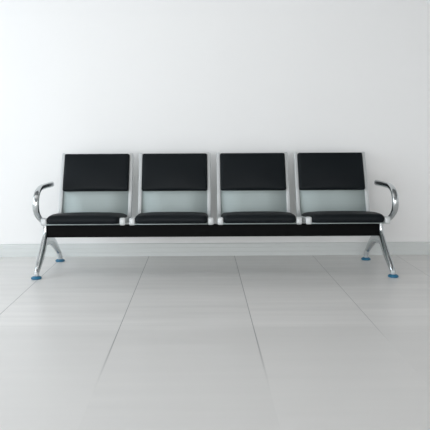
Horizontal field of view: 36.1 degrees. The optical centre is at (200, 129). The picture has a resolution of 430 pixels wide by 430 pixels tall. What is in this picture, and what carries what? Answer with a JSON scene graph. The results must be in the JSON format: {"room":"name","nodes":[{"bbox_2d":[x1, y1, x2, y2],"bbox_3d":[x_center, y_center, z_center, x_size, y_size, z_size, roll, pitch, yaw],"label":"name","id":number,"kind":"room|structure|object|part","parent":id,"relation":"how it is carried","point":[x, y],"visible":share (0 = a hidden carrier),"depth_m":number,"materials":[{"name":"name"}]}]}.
{"room":"waiting room","nodes":[
{"label":"waiting room","id":0,"kind":"room"},
{"bbox_2d":[0,0,429,243],"bbox_3d":[0.198,-0.471,5.254,7.400,2.900,0.200,0,0,0],"label":"wall","id":1,"kind":"structure","parent":0,"point":[135,77],"depth_m":5.15,"materials":[{"name":"white paint"}]},
{"bbox_2d":[0,242,429,256],"bbox_3d":[0.205,0.930,5.147,7.000,0.098,0.014,0,0,0],"label":"baseboard","id":2,"kind":"structure","parent":1,"relation":"attached to","point":[286,248],"depth_m":5.14,"materials":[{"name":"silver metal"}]},
{"bbox_2d":[0,255,429,429],"bbox_3d":[0.206,1.079,1.154,7.400,0.200,8.400,0,0,0],"label":"floor","id":3,"kind":"structure","parent":0,"point":[266,342],"depth_m":3.06,"materials":[{"name":"grey tile"}]},
{"bbox_2d":[31,152,398,279],"bbox_3d":[0.089,0.574,4.636,2.432,0.810,0.706,0,0,0],"label":"bench","id":4,"kind":"object","parent":3,"relation":"on","point":[174,189],"visible":1,"depth_m":4.84,"materials":[{"name":"black leather"}]},
{"bbox_3d":[-1.082,0.804,4.474,0.044,0.340,0.232,0,0,4],"label":"leg","id":5,"kind":"part","parent":4,"relation":"part of","materials":[{"name":"silver metal"}]},
{"bbox_3d":[-1.071,0.505,4.524,0.052,0.273,0.482,0,0,0],"label":"armrest","id":6,"kind":"part","parent":4,"relation":"part of","materials":[{"name":"silver metal"}]},
{"bbox_3d":[-1.033,0.419,4.650,0.040,0.488,0.656,0,0,0],"label":"frame","id":7,"kind":"part","parent":4,"relation":"part of","materials":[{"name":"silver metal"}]},
{"bbox_2d":[47,212,126,223],"bbox_3d":[-0.774,0.606,4.558,0.487,0.095,0.497,0,0,0],"label":"seat cushion","id":8,"kind":"object","parent":4,"relation":"on","point":[61,217],"depth_m":4.32,"materials":[{"name":"black leather"}]},
{"bbox_2d":[63,154,129,191],"bbox_3d":[-0.776,0.315,4.897,0.484,0.274,0.128,0,0,0],"label":"cushion","id":9,"kind":"object","parent":4,"relation":"on","point":[81,172],"depth_m":4.87,"materials":[{"name":"black leather"}]},
{"bbox_3d":[-0.517,0.416,4.650,0.040,0.488,0.656,0,0,0],"label":"frame","id":10,"kind":"part","parent":4,"relation":"part of","materials":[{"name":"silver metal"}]},
{"bbox_3d":[-0.453,0.416,4.650,0.040,0.488,0.656,0,0,0],"label":"frame","id":11,"kind":"part","parent":4,"relation":"part of","materials":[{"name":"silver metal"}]},
{"bbox_2d":[135,212,207,223],"bbox_3d":[-0.194,0.603,4.558,0.487,0.095,0.497,0,0,0],"label":"seat cushion","id":12,"kind":"object","parent":4,"relation":"on","point":[142,217],"depth_m":4.32,"materials":[{"name":"black leather"}]},
{"bbox_2d":[142,153,206,190],"bbox_3d":[-0.196,0.312,4.897,0.484,0.274,0.128,0,0,0],"label":"cushion","id":13,"kind":"object","parent":4,"relation":"on","point":[164,171],"depth_m":4.87,"materials":[{"name":"black leather"}]},
{"bbox_3d":[0.063,0.413,4.650,0.040,0.488,0.656,0,0,0],"label":"frame","id":14,"kind":"part","parent":4,"relation":"part of","materials":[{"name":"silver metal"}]},
{"bbox_3d":[0.127,0.413,4.650,0.040,0.488,0.656,0,0,0],"label":"frame","id":15,"kind":"part","parent":4,"relation":"part of","materials":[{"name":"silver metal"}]},
{"bbox_2d":[220,153,285,190],"bbox_3d":[0.384,0.309,4.897,0.484,0.274,0.128,0,0,0],"label":"cushion","id":16,"kind":"object","parent":4,"relation":"on","point":[238,171],"depth_m":4.87,"materials":[{"name":"black leather"}]},
{"bbox_2d":[221,211,295,222],"bbox_3d":[0.386,0.600,4.558,0.487,0.095,0.497,0,0,0],"label":"seat cushion","id":17,"kind":"object","parent":4,"relation":"on","point":[226,216],"depth_m":4.32,"materials":[{"name":"black leather"}]},
{"bbox_3d":[0.643,0.410,4.650,0.040,0.488,0.656,0,0,0],"label":"frame","id":18,"kind":"part","parent":4,"relation":"part of","materials":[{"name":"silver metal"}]},
{"bbox_3d":[0.707,0.410,4.650,0.040,0.488,0.656,0,0,0],"label":"frame","id":19,"kind":"part","parent":4,"relation":"part of","materials":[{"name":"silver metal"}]},
{"bbox_2d":[297,152,364,189],"bbox_3d":[0.964,0.306,4.897,0.484,0.274,0.128,0,0,0],"label":"cushion","id":20,"kind":"object","parent":4,"relation":"on","point":[315,171],"depth_m":4.87,"materials":[{"name":"black leather"}]},
{"bbox_2d":[301,211,383,222],"bbox_3d":[0.966,0.596,4.558,0.487,0.095,0.497,0,0,0],"label":"seat cushion","id":21,"kind":"object","parent":4,"relation":"on","point":[312,216],"depth_m":4.32,"materials":[{"name":"black leather"}]},
{"bbox_3d":[1.223,0.407,4.650,0.040,0.488,0.656,0,0,0],"label":"frame","id":22,"kind":"part","parent":4,"relation":"part of","materials":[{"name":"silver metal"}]},
{"bbox_3d":[1.256,0.791,4.474,0.044,0.340,0.234,0,0,-7],"label":"leg","id":23,"kind":"part","parent":4,"relation":"part of","materials":[{"name":"silver metal"}]},
{"bbox_3d":[1.262,0.493,4.524,0.052,0.273,0.482,0,0,0],"label":"armrest","id":24,"kind":"part","parent":4,"relation":"part of","materials":[{"name":"silver metal"}]}
]}

